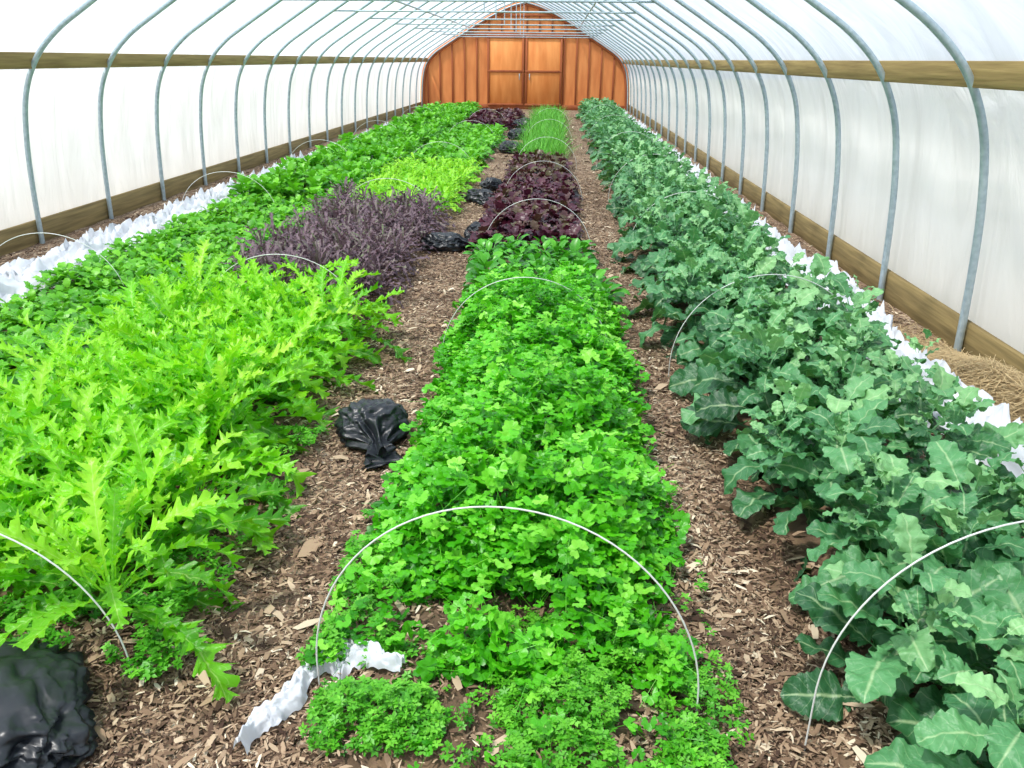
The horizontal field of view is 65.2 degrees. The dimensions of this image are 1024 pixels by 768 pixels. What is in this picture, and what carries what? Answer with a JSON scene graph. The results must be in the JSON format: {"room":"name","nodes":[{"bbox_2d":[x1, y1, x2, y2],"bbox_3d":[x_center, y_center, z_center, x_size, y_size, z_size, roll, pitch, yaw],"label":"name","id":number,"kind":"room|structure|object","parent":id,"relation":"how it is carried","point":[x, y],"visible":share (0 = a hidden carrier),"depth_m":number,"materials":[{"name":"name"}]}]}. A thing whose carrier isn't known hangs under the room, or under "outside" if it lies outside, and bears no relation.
{"room":"greenhouse","nodes":[
{"label":"greenhouse","id":0,"kind":"room"},
{"bbox_2d":[0,62,422,229],"bbox_3d":[-3.912,-4.502,13.265,0.311,1.644,30.550,2,22,3],"label":"wall","id":1,"kind":"structure","parent":0,"point":[63,102],"depth_m":9.20,"materials":[{"name":"white plastic"}]},
{"bbox_2d":[0,102,420,255],"bbox_3d":[-3.980,-3.890,13.518,0.040,0.240,30.550,2,22,3],"label":"baseboard","id":2,"kind":"structure","parent":1,"relation":"attached to","point":[70,220],"depth_m":9.21,"materials":[{"name":"brown wood"}]},
{"bbox_2d":[0,52,427,68],"bbox_3d":[-3.688,-5.244,12.952,0.035,0.130,30.550,2,22,3],"label":"wooden rail","id":3,"kind":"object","parent":1,"relation":"attached to","point":[8,60],"depth_m":8.59,"materials":[{"name":"brown wood"}]},
{"bbox_2d":[0,0,1023,60],"bbox_3d":[-0.382,-6.011,12.449,6.698,1.867,30.550,2,22,3],"label":"ceiling","id":4,"kind":"structure","parent":0,"point":[982,30],"depth_m":7.54,"materials":[{"name":"white plastic"}]},
{"bbox_2d":[0,109,1023,767],"bbox_3d":[-0.406,-3.711,13.383,7.120,0.037,30.550,2,22,3],"label":"floor","id":5,"kind":"structure","parent":0,"point":[571,113],"depth_m":3.30,"materials":[{"name":"brown wood"}]},
{"bbox_2d":[0,159,397,388],"bbox_3d":[-2.345,-3.880,13.692,1.070,0.102,24.000,2,22,3],"label":"soil","id":6,"kind":"object","parent":5,"relation":"on","point":[6,330],"depth_m":5.36,"materials":[{"name":"brown soil"}]},
{"bbox_2d":[0,233,124,286],"bbox_3d":[-3.179,-0.783,5.497,1.055,0.512,0.024,2,22,3],"label":"hoop","id":7,"kind":"object","parent":6,"relation":"on","point":[29,233],"visible":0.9,"depth_m":5.43,"materials":[{"name":"white metal"}]},
{"bbox_2d":[0,191,340,441],"bbox_3d":[-2.655,-0.870,6.096,1.494,0.318,6.722,2,22,3],"label":"plants","id":8,"kind":"object","parent":6,"relation":"on","point":[252,210],"visible":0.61,"depth_m":5.95,"materials":[{"name":"green plant"}]},
{"bbox_2d":[182,171,273,201],"bbox_3d":[-3.007,-1.983,8.458,1.055,0.512,0.024,2,22,3],"label":"hoop","id":9,"kind":"object","parent":6,"relation":"on","point":[221,171],"visible":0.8,"depth_m":8.40,"materials":[{"name":"white metal"}]},
{"bbox_2d":[0,113,412,305],"bbox_3d":[-3.132,-4.394,14.603,0.702,0.270,24.022,2,22,2],"label":"cloth","id":10,"kind":"object","parent":5,"relation":"on","point":[13,274],"visible":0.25,"depth_m":6.71,"materials":[{"name":"white fabric"}]},
{"bbox_2d":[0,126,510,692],"bbox_3d":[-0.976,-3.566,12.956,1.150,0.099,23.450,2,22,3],"label":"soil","id":11,"kind":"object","parent":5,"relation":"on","point":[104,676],"visible":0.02,"depth_m":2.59,"materials":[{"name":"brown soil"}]},
{"bbox_2d":[0,533,133,678],"bbox_3d":[-1.560,0.582,2.152,1.045,0.532,0.024,2,22,3],"label":"hoop","id":12,"kind":"object","parent":11,"relation":"on","point":[9,538],"visible":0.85,"depth_m":2.11,"materials":[{"name":"white metal"}]},
{"bbox_2d":[0,239,415,703],"bbox_3d":[-1.614,0.061,3.753,2.066,0.828,4.111,2,22,3],"label":"mustard","id":13,"kind":"object","parent":11,"relation":"on","point":[196,362],"visible":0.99,"depth_m":3.11,"materials":[{"name":"green plant"}]},
{"bbox_2d":[215,254,336,283],"bbox_3d":[-1.488,-0.602,5.148,1.005,0.472,0.024,2,22,3],"label":"hoop","id":14,"kind":"object","parent":11,"relation":"on","point":[265,254],"visible":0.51,"depth_m":5.08,"materials":[{"name":"white metal"}]},
{"bbox_2d":[219,176,455,308],"bbox_3d":[-1.371,-1.202,6.808,1.552,0.690,3.630,2,22,3],"label":"leafy plants","id":15,"kind":"object","parent":11,"relation":"on","point":[367,233],"visible":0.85,"depth_m":6.30,"materials":[{"name":"purple plant"}]},
{"bbox_2d":[350,178,435,217],"bbox_3d":[-1.300,-1.915,8.387,1.005,0.472,0.024,2,22,3],"label":"hoop","id":16,"kind":"object","parent":11,"relation":"on","point":[380,178],"visible":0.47,"depth_m":8.31,"materials":[{"name":"white metal"}]},
{"bbox_2d":[463,107,584,252],"bbox_3d":[-0.164,-4.692,15.482,1.900,0.378,18.664,0,22,-2],"label":"lettuce","id":17,"kind":"object","parent":11,"relation":"on","point":[536,181],"visible":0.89,"depth_m":8.76,"materials":[{"name":"purple plant"}]},
{"bbox_2d":[226,100,507,207],"bbox_3d":[-1.531,-5.322,16.913,2.910,0.635,17.594,1,22,2],"label":"greens","id":18,"kind":"object","parent":5,"relation":"on","point":[368,151],"visible":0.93,"depth_m":12.66,"materials":[{"name":"green plant"}]},
{"bbox_2d":[335,398,409,469],"bbox_3d":[-0.602,0.182,3.535,0.338,0.164,0.495,-7,23,-17],"label":"sandbag","id":19,"kind":"object","parent":5,"relation":"on","point":[370,426],"visible":0.98,"depth_m":3.50,"materials":[{"name":"black plastic"}]},
{"bbox_2d":[335,152,489,212],"bbox_3d":[-1.203,-2.562,10.235,1.641,0.410,4.227,2,22,3],"label":"lettuce","id":20,"kind":"object","parent":5,"relation":"on","point":[447,179],"visible":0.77,"depth_m":10.10,"materials":[{"name":"green plant"}]},
{"bbox_2d":[22,0,840,259],"bbox_3d":[-0.751,-2.695,6.537,7.114,3.463,0.044,2,22,3],"label":"bow","id":21,"kind":"object","parent":5,"relation":"on","point":[88,3],"visible":0.84,"depth_m":6.67,"materials":[{"name":"metal"}]},
{"bbox_2d":[419,232,476,250],"bbox_3d":[-0.525,-1.295,7.195,0.620,0.147,0.326,-3,22,-8],"label":"sandbag","id":22,"kind":"object","parent":5,"relation":"on","point":[446,241],"visible":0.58,"depth_m":7.10,"materials":[{"name":"black plastic"}]},
{"bbox_2d":[98,0,799,232],"bbox_3d":[-0.686,-3.153,7.666,7.114,3.463,0.044,2,22,3],"label":"bow","id":23,"kind":"object","parent":5,"relation":"on","point":[168,3],"visible":0.88,"depth_m":7.78,"materials":[{"name":"metal"}]},
{"bbox_2d":[155,0,768,211],"bbox_3d":[-0.621,-3.611,8.795,7.114,3.463,0.044,2,22,3],"label":"bow","id":24,"kind":"object","parent":5,"relation":"on","point":[186,35],"visible":0.91,"depth_m":8.88,"materials":[{"name":"metal"}]},
{"bbox_2d":[464,221,480,240],"bbox_3d":[-0.301,-1.465,7.594,0.258,0.167,0.414,10,24,22],"label":"sandbag","id":25,"kind":"object","parent":5,"relation":"on","point":[474,226],"visible":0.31,"depth_m":7.47,"materials":[{"name":"black plastic"}]},
{"bbox_2d":[199,0,745,194],"bbox_3d":[-0.555,-4.068,9.924,7.114,3.463,0.044,2,22,3],"label":"bow","id":26,"kind":"object","parent":5,"relation":"on","point":[276,2],"visible":0.86,"depth_m":9.98,"materials":[{"name":"metal"}]},
{"bbox_2d":[283,0,653,2],"bbox_3d":[-0.542,-5.158,9.524,4.560,1.100,0.026,2,22,3],"label":"tie","id":27,"kind":"object","parent":26,"relation":"attached to","point":[555,1],"visible":1,"depth_m":9.69,"materials":[{"name":"metal"}]},
{"bbox_2d":[459,188,494,204],"bbox_3d":[-0.434,-2.262,9.552,0.302,0.167,0.731,-20,30,-41],"label":"sandbag","id":28,"kind":"object","parent":5,"relation":"on","point":[475,195],"visible":0.59,"depth_m":9.40,"materials":[{"name":"black plastic"}]},
{"bbox_2d":[234,0,726,181],"bbox_3d":[-0.489,-4.526,11.053,7.114,3.463,0.044,2,22,3],"label":"bow","id":29,"kind":"object","parent":5,"relation":"on","point":[312,3],"visible":0.88,"depth_m":11.10,"materials":[{"name":"metal"}]},
{"bbox_2d":[263,0,710,169],"bbox_3d":[-0.424,-4.984,12.182,7.114,3.463,0.044,2,22,3],"label":"bow","id":30,"kind":"object","parent":5,"relation":"on","point":[285,45],"visible":0.91,"depth_m":12.20,"materials":[{"name":"metal"}]},
{"bbox_2d":[334,2,635,13],"bbox_3d":[-0.411,-6.073,11.782,4.560,1.100,0.026,2,22,3],"label":"tie","id":31,"kind":"object","parent":30,"relation":"attached to","point":[484,11],"visible":1,"depth_m":11.97,"materials":[{"name":"metal"}]},
{"bbox_2d":[480,177,502,190],"bbox_3d":[-0.176,-2.624,10.448,0.509,0.170,0.274,-11,25,-26],"label":"sandbag","id":32,"kind":"object","parent":5,"relation":"on","point":[489,183],"visible":0.65,"depth_m":10.32,"materials":[{"name":"black plastic"}]},
{"bbox_2d":[287,0,697,161],"bbox_3d":[-0.359,-5.442,13.311,7.114,3.463,0.044,2,22,3],"label":"bow","id":33,"kind":"object","parent":5,"relation":"on","point":[369,2],"visible":0.81,"depth_m":13.32,"materials":[{"name":"metal"}]},
{"bbox_2d":[308,1,687,153],"bbox_3d":[-0.293,-5.899,14.440,7.114,3.463,0.044,2,22,3],"label":"bow","id":34,"kind":"object","parent":5,"relation":"on","point":[391,2],"visible":0.85,"depth_m":14.42,"materials":[{"name":"metal"}]},
{"bbox_2d":[371,2,622,20],"bbox_3d":[-0.280,-6.989,14.040,4.560,1.100,0.026,2,22,3],"label":"tie","id":35,"kind":"object","parent":34,"relation":"attached to","point":[495,2],"visible":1,"depth_m":14.22,"materials":[{"name":"metal"}]},
{"bbox_2d":[325,1,677,146],"bbox_3d":[-0.228,-6.357,15.569,7.114,3.463,0.044,2,22,3],"label":"bow","id":36,"kind":"object","parent":5,"relation":"on","point":[409,2],"visible":0.91,"depth_m":15.55,"materials":[{"name":"metal"}]},
{"bbox_2d":[341,2,669,140],"bbox_3d":[-0.162,-6.815,16.698,7.114,3.463,0.044,2,22,3],"label":"bow","id":37,"kind":"object","parent":5,"relation":"on","point":[424,3],"visible":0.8,"depth_m":16.66,"materials":[{"name":"metal"}]},
{"bbox_2d":[396,2,614,26],"bbox_3d":[-0.149,-7.904,16.298,4.560,1.100,0.026,2,22,3],"label":"tie","id":38,"kind":"object","parent":37,"relation":"attached to","point":[504,24],"visible":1,"depth_m":16.49,"materials":[{"name":"metal"}]},
{"bbox_2d":[354,2,662,135],"bbox_3d":[-0.097,-7.273,17.826,7.114,3.463,0.044,2,22,3],"label":"bow","id":39,"kind":"object","parent":5,"relation":"on","point":[437,4],"visible":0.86,"depth_m":17.78,"materials":[{"name":"metal"}]},
{"bbox_2d":[499,140,523,153],"bbox_3d":[0.058,-4.391,14.749,0.485,0.211,0.779,16,27,33],"label":"sandbag","id":40,"kind":"object","parent":5,"relation":"on","point":[503,149],"visible":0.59,"depth_m":14.50,"materials":[{"name":"black plastic"}]},
{"bbox_2d":[366,2,656,131],"bbox_3d":[-0.031,-7.731,18.956,7.114,3.463,0.044,2,22,3],"label":"bow","id":41,"kind":"object","parent":5,"relation":"on","point":[450,4],"visible":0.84,"depth_m":18.91,"materials":[{"name":"metal"}]},
{"bbox_2d":[415,2,607,30],"bbox_3d":[-0.018,-8.820,18.556,4.560,1.100,0.026,2,22,3],"label":"tie","id":42,"kind":"object","parent":41,"relation":"attached to","point":[511,2],"visible":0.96,"depth_m":18.75,"materials":[{"name":"metal"}]},
{"bbox_2d":[0,115,1023,767],"bbox_3d":[-0.394,-3.673,13.182,7.085,0.156,24.959,2,22,3],"label":"mulch","id":43,"kind":"object","parent":5,"relation":"on","point":[310,546],"visible":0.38,"depth_m":2.36,"materials":[{"name":"brown wood"}]},
{"bbox_2d":[0,634,98,767],"bbox_3d":[-1.447,0.773,2.067,0.960,0.155,0.493,13,25,27],"label":"sandbag","id":44,"kind":"object","parent":43,"relation":"on","point":[47,720],"visible":0.98,"depth_m":1.96,"materials":[{"name":"black plastic"}]},
{"bbox_2d":[233,637,405,754],"bbox_3d":[-0.519,0.796,2.084,0.271,0.123,0.442,18,28,36],"label":"scrap","id":45,"kind":"object","parent":43,"relation":"on","point":[292,696],"visible":0.94,"depth_m":2.13,"materials":[{"name":"white fabric"}]},
{"bbox_2d":[0,423,753,767],"bbox_3d":[-0.401,0.546,2.594,2.332,0.147,1.731,7,23,16],"label":"plants","id":46,"kind":"object","parent":43,"relation":"on","point":[406,698],"visible":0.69,"depth_m":2.02,"materials":[{"name":"green plant"}]},
{"bbox_2d":[316,506,699,723],"bbox_3d":[-0.023,0.593,2.030,1.008,0.632,0.034,3,22,7],"label":"hoop","id":47,"kind":"object","parent":43,"relation":"on","point":[397,526],"visible":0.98,"depth_m":1.96,"materials":[{"name":"white metal"}]},
{"bbox_2d":[302,261,715,767],"bbox_3d":[0.088,0.014,3.542,1.215,0.570,3.984,2,22,3],"label":"plants","id":48,"kind":"object","parent":43,"relation":"on","point":[510,366],"visible":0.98,"depth_m":2.61,"materials":[{"name":"green plant"}]},
{"bbox_2d":[443,277,606,342],"bbox_3d":[0.078,-0.350,4.516,0.955,0.512,0.034,2,22,3],"label":"hoop","id":49,"kind":"object","parent":43,"relation":"on","point":[515,277],"visible":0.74,"depth_m":4.46,"materials":[{"name":"white metal"}]},
{"bbox_2d":[488,199,590,248],"bbox_3d":[0.223,-1.363,7.015,0.955,0.512,0.034,2,22,3],"label":"hoop","id":50,"kind":"object","parent":43,"relation":"on","point":[527,199],"visible":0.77,"depth_m":6.96,"materials":[{"name":"white metal"}]},
{"bbox_2d":[502,103,582,158],"bbox_3d":[0.803,-5.989,18.302,1.528,0.446,12.576,1,22,2],"label":"plants","id":51,"kind":"object","parent":43,"relation":"on","point":[546,129],"visible":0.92,"depth_m":15.63,"materials":[{"name":"green plant"}]},
{"bbox_2d":[506,161,581,193],"bbox_3d":[0.373,-2.414,9.606,0.955,0.512,0.034,2,22,3],"label":"hoop","id":52,"kind":"object","parent":43,"relation":"on","point":[536,161],"visible":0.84,"depth_m":9.55,"materials":[{"name":"white metal"}]},
{"bbox_2d":[521,137,576,169],"bbox_3d":[0.545,-3.615,12.567,0.955,0.512,0.034,2,22,3],"label":"hoop","id":53,"kind":"object","parent":43,"relation":"on","point":[540,137],"visible":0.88,"depth_m":12.52,"materials":[{"name":"white metal"}]},
{"bbox_2d":[376,2,651,127],"bbox_3d":[0.034,-8.188,20.084,7.114,3.463,0.044,2,22,3],"label":"bow","id":54,"kind":"object","parent":5,"relation":"on","point":[463,3],"visible":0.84,"depth_m":19.99,"materials":[{"name":"metal"}]},
{"bbox_2d":[507,128,525,139],"bbox_3d":[0.219,-5.450,17.352,0.463,0.218,0.878,16,27,33],"label":"sandbag","id":55,"kind":"object","parent":5,"relation":"on","point":[511,132],"visible":0.49,"depth_m":17.07,"materials":[{"name":"black plastic"}]},
{"bbox_2d":[386,2,646,123],"bbox_3d":[0.100,-8.646,21.213,7.114,3.463,0.044,2,22,3],"label":"bow","id":56,"kind":"object","parent":5,"relation":"on","point":[559,4],"visible":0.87,"depth_m":21.11,"materials":[{"name":"metal"}]},
{"bbox_2d":[431,2,601,33],"bbox_3d":[0.113,-9.736,20.814,4.560,1.100,0.026,2,22,3],"label":"tie","id":57,"kind":"object","parent":56,"relation":"attached to","point":[516,2],"visible":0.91,"depth_m":20.99,"materials":[{"name":"metal"}]},
{"bbox_2d":[394,2,641,120],"bbox_3d":[0.165,-9.104,22.342,7.114,3.463,0.044,2,22,3],"label":"bow","id":58,"kind":"object","parent":5,"relation":"on","point":[561,8],"visible":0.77,"depth_m":22.23,"materials":[{"name":"metal"}]},
{"bbox_2d":[402,2,637,117],"bbox_3d":[0.231,-9.562,23.471,7.114,3.463,0.044,2,22,3],"label":"bow","id":59,"kind":"object","parent":5,"relation":"on","point":[493,2],"visible":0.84,"depth_m":23.33,"materials":[{"name":"metal"}]},
{"bbox_2d":[443,2,596,35],"bbox_3d":[0.244,-10.651,23.072,4.560,1.100,0.026,2,22,3],"label":"tie","id":60,"kind":"object","parent":59,"relation":"attached to","point":[520,2],"visible":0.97,"depth_m":23.26,"materials":[{"name":"metal"}]},
{"bbox_2d":[409,2,634,114],"bbox_3d":[0.296,-10.019,24.600,7.114,3.463,0.044,2,22,3],"label":"bow","id":61,"kind":"object","parent":5,"relation":"on","point":[621,54],"visible":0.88,"depth_m":24.44,"materials":[{"name":"metal"}]},
{"bbox_2d":[513,117,531,127],"bbox_3d":[0.395,-6.552,20.039,0.918,0.243,0.499,-1,22,-4],"label":"sandbag","id":62,"kind":"object","parent":5,"relation":"on","point":[518,122],"visible":0.34,"depth_m":19.87,"materials":[{"name":"black plastic"}]},
{"bbox_2d":[415,2,630,112],"bbox_3d":[0.361,-10.477,25.729,7.114,3.463,0.044,2,22,3],"label":"bow","id":63,"kind":"object","parent":5,"relation":"on","point":[512,2],"visible":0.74,"depth_m":25.57,"materials":[{"name":"metal"}]},
{"bbox_2d":[454,20,593,37],"bbox_3d":[0.375,-11.566,25.330,4.560,1.100,0.026,2,22,3],"label":"tie","id":64,"kind":"object","parent":63,"relation":"attached to","point":[523,20],"visible":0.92,"depth_m":25.51,"materials":[{"name":"metal"}]},
{"bbox_2d":[421,2,627,110],"bbox_3d":[0.427,-10.935,26.858,7.114,3.463,0.044,2,22,3],"label":"bow","id":65,"kind":"object","parent":5,"relation":"on","point":[521,2],"visible":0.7,"depth_m":26.66,"materials":[{"name":"metal"}]},
{"bbox_2d":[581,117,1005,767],"bbox_3d":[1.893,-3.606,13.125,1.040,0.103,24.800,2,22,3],"label":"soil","id":66,"kind":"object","parent":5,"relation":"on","point":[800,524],"visible":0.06,"depth_m":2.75,"materials":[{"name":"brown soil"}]},
{"bbox_2d":[608,154,688,201],"bbox_3d":[1.672,-2.421,9.523,1.025,0.612,0.024,2,22,3],"label":"hoop","id":67,"kind":"object","parent":66,"relation":"on","point":[647,154],"visible":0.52,"depth_m":9.51,"materials":[{"name":"white metal"}]},
{"bbox_2d":[627,192,732,255],"bbox_3d":[1.516,-1.333,6.839,1.025,0.612,0.024,2,22,3],"label":"hoop","id":68,"kind":"object","parent":66,"relation":"on","point":[681,192],"visible":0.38,"depth_m":6.75,"materials":[{"name":"white metal"}]},
{"bbox_2d":[668,274,847,376],"bbox_3d":[1.366,-0.282,4.248,1.025,0.612,0.024,2,22,3],"label":"hoop","id":69,"kind":"object","parent":66,"relation":"on","point":[765,274],"visible":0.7,"depth_m":4.18,"materials":[{"name":"white metal"}]},
{"bbox_2d":[575,97,1023,767],"bbox_3d":[1.883,-3.870,13.225,1.451,0.870,25.738,2,22,3],"label":"kale","id":70,"kind":"object","parent":66,"relation":"on","point":[966,597],"visible":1,"depth_m":2.69,"materials":[{"name":"green plant"}]},
{"bbox_2d":[804,520,1023,750],"bbox_3d":[1.261,0.627,1.888,1.045,0.702,0.044,2,22,3],"label":"hoop","id":71,"kind":"object","parent":66,"relation":"on","point":[1022,521],"visible":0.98,"depth_m":1.86,"materials":[{"name":"white metal"}]},
{"bbox_2d":[616,104,1023,477],"bbox_3d":[2.691,-4.095,13.962,0.593,0.310,26.007,2,22,2],"label":"cloth","id":72,"kind":"object","parent":5,"relation":"on","point":[998,415],"visible":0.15,"depth_m":4.34,"materials":[{"name":"white fabric"}]},
{"bbox_2d":[804,0,899,300],"bbox_3d":[-0.817,-2.237,5.408,7.114,3.463,0.044,2,22,3],"label":"bow","id":73,"kind":"object","parent":5,"relation":"on","point":[817,5],"visible":0.89,"depth_m":5.39,"materials":[{"name":"metal"}]},
{"bbox_2d":[895,0,988,351],"bbox_3d":[-0.882,-1.780,4.279,7.114,3.463,0.044,2,22,3],"label":"bow","id":74,"kind":"object","parent":5,"relation":"on","point":[909,5],"visible":0.82,"depth_m":4.29,"materials":[{"name":"metal"}]},
{"bbox_2d":[888,303,1023,422],"bbox_3d":[2.292,0.071,3.858,0.681,0.263,4.698,2,22,3],"label":"pile","id":75,"kind":"object","parent":5,"relation":"on","point":[1004,387],"visible":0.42,"depth_m":4.01,"materials":[{"name":"beige wood"}]},
{"bbox_2d":[420,2,628,105],"bbox_3d":[0.433,-11.026,26.940,7.204,3.453,0.001,2,22,3],"label":"wall","id":76,"kind":"structure","parent":0,"point":[470,42],"depth_m":27.08,"materials":[{"name":"brown wood"}]},
{"bbox_2d":[487,36,523,105],"bbox_3d":[-0.215,-10.580,27.058,1.240,2.200,0.035,2,22,3],"label":"door frame","id":77,"kind":"structure","parent":76,"relation":"in","point":[488,70],"depth_m":27.05,"materials":[{"name":"brown wood"}]},
{"bbox_2d":[489,36,524,104],"bbox_3d":[-0.213,-10.592,27.088,1.240,2.200,0.030,2,22,3],"label":"door","id":78,"kind":"structure","parent":76,"relation":"in","point":[504,53],"depth_m":27.06,"materials":[{"name":"brown wood"}]},
{"bbox_2d":[425,6,624,109],"bbox_3d":[0.431,-10.968,26.923,6.900,3.274,0.055,2,22,3],"label":"trim","id":79,"kind":"structure","parent":76,"relation":"attached to","point":[568,107],"depth_m":27.03,"materials":[{"name":"brown wood"}]},
{"bbox_2d":[423,3,626,110],"bbox_3d":[0.430,-10.986,26.891,7.050,3.338,0.090,2,22,3],"label":"trim","id":80,"kind":"structure","parent":76,"relation":"attached to","point":[523,4],"depth_m":26.69,"materials":[{"name":"brown wood"}]},
{"bbox_2d":[525,36,562,105],"bbox_3d":[1.063,-10.543,26.999,1.240,2.200,0.035,2,22,3],"label":"door frame","id":81,"kind":"structure","parent":76,"relation":"in","point":[526,46],"depth_m":26.99,"materials":[{"name":"brown wood"}]},
{"bbox_2d":[527,38,560,103],"bbox_3d":[1.065,-10.555,27.029,1.240,2.200,0.030,2,22,3],"label":"door","id":82,"kind":"structure","parent":76,"relation":"in","point":[543,54],"depth_m":26.99,"materials":[{"name":"brown wood"}]},
{"bbox_2d":[627,64,1023,353],"bbox_3d":[3.115,-4.297,12.941,0.312,1.644,30.550,2,22,3],"label":"wall","id":83,"kind":"structure","parent":0,"point":[939,154],"depth_m":5.67,"materials":[{"name":"white plastic"}]},
{"bbox_2d":[623,60,1023,90],"bbox_3d":[2.906,-5.051,12.647,0.035,0.130,30.550,2,22,3],"label":"wooden rail","id":84,"kind":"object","parent":83,"relation":"attached to","point":[1000,75],"depth_m":5.12,"materials":[{"name":"brown wood"}]},
{"bbox_2d":[628,105,1023,393],"bbox_3d":[3.170,-3.681,13.188,0.040,0.240,30.550,2,22,3],"label":"baseboard","id":85,"kind":"structure","parent":83,"relation":"attached to","point":[921,307],"depth_m":6.00,"materials":[{"name":"brown wood"}]},
{"label":"outside","id":86,"kind":"structure","parent":0,"visible":0},
{"bbox_2d":[419,76,629,104],"bbox_3d":[1.056,-5.911,19.155,120.000,0.001,140.000,2,22,3],"label":"ground","id":87,"kind":"structure","parent":86,"point":[420,76],"depth_m":47.56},
{"bbox_3d":[-1.210,0.509,-1.366,7.114,3.463,0.044,2,22,3],"label":"bow","id":88,"kind":"object","parent":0,"visible":0},
{"bbox_2d":[395,1,470,27],"bbox_3d":[-2.129,-6.106,12.512,0.032,0.030,30.550,2,22,3],"label":"side purlin","id":89,"kind":"object","parent":88,"relation":"attached to","point":[395,1],"visible":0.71,"depth_m":17.36,"materials":[{"name":"metal"}]},
{"bbox_2d":[578,3,595,28],"bbox_3d":[1.366,-6.003,12.351,0.032,0.030,30.550,2,22,3],"label":"side purlin","id":90,"kind":"object","parent":88,"relation":"attached to","point":[594,3],"visible":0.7,"depth_m":17.36,"materials":[{"name":"metal"}]}
]}

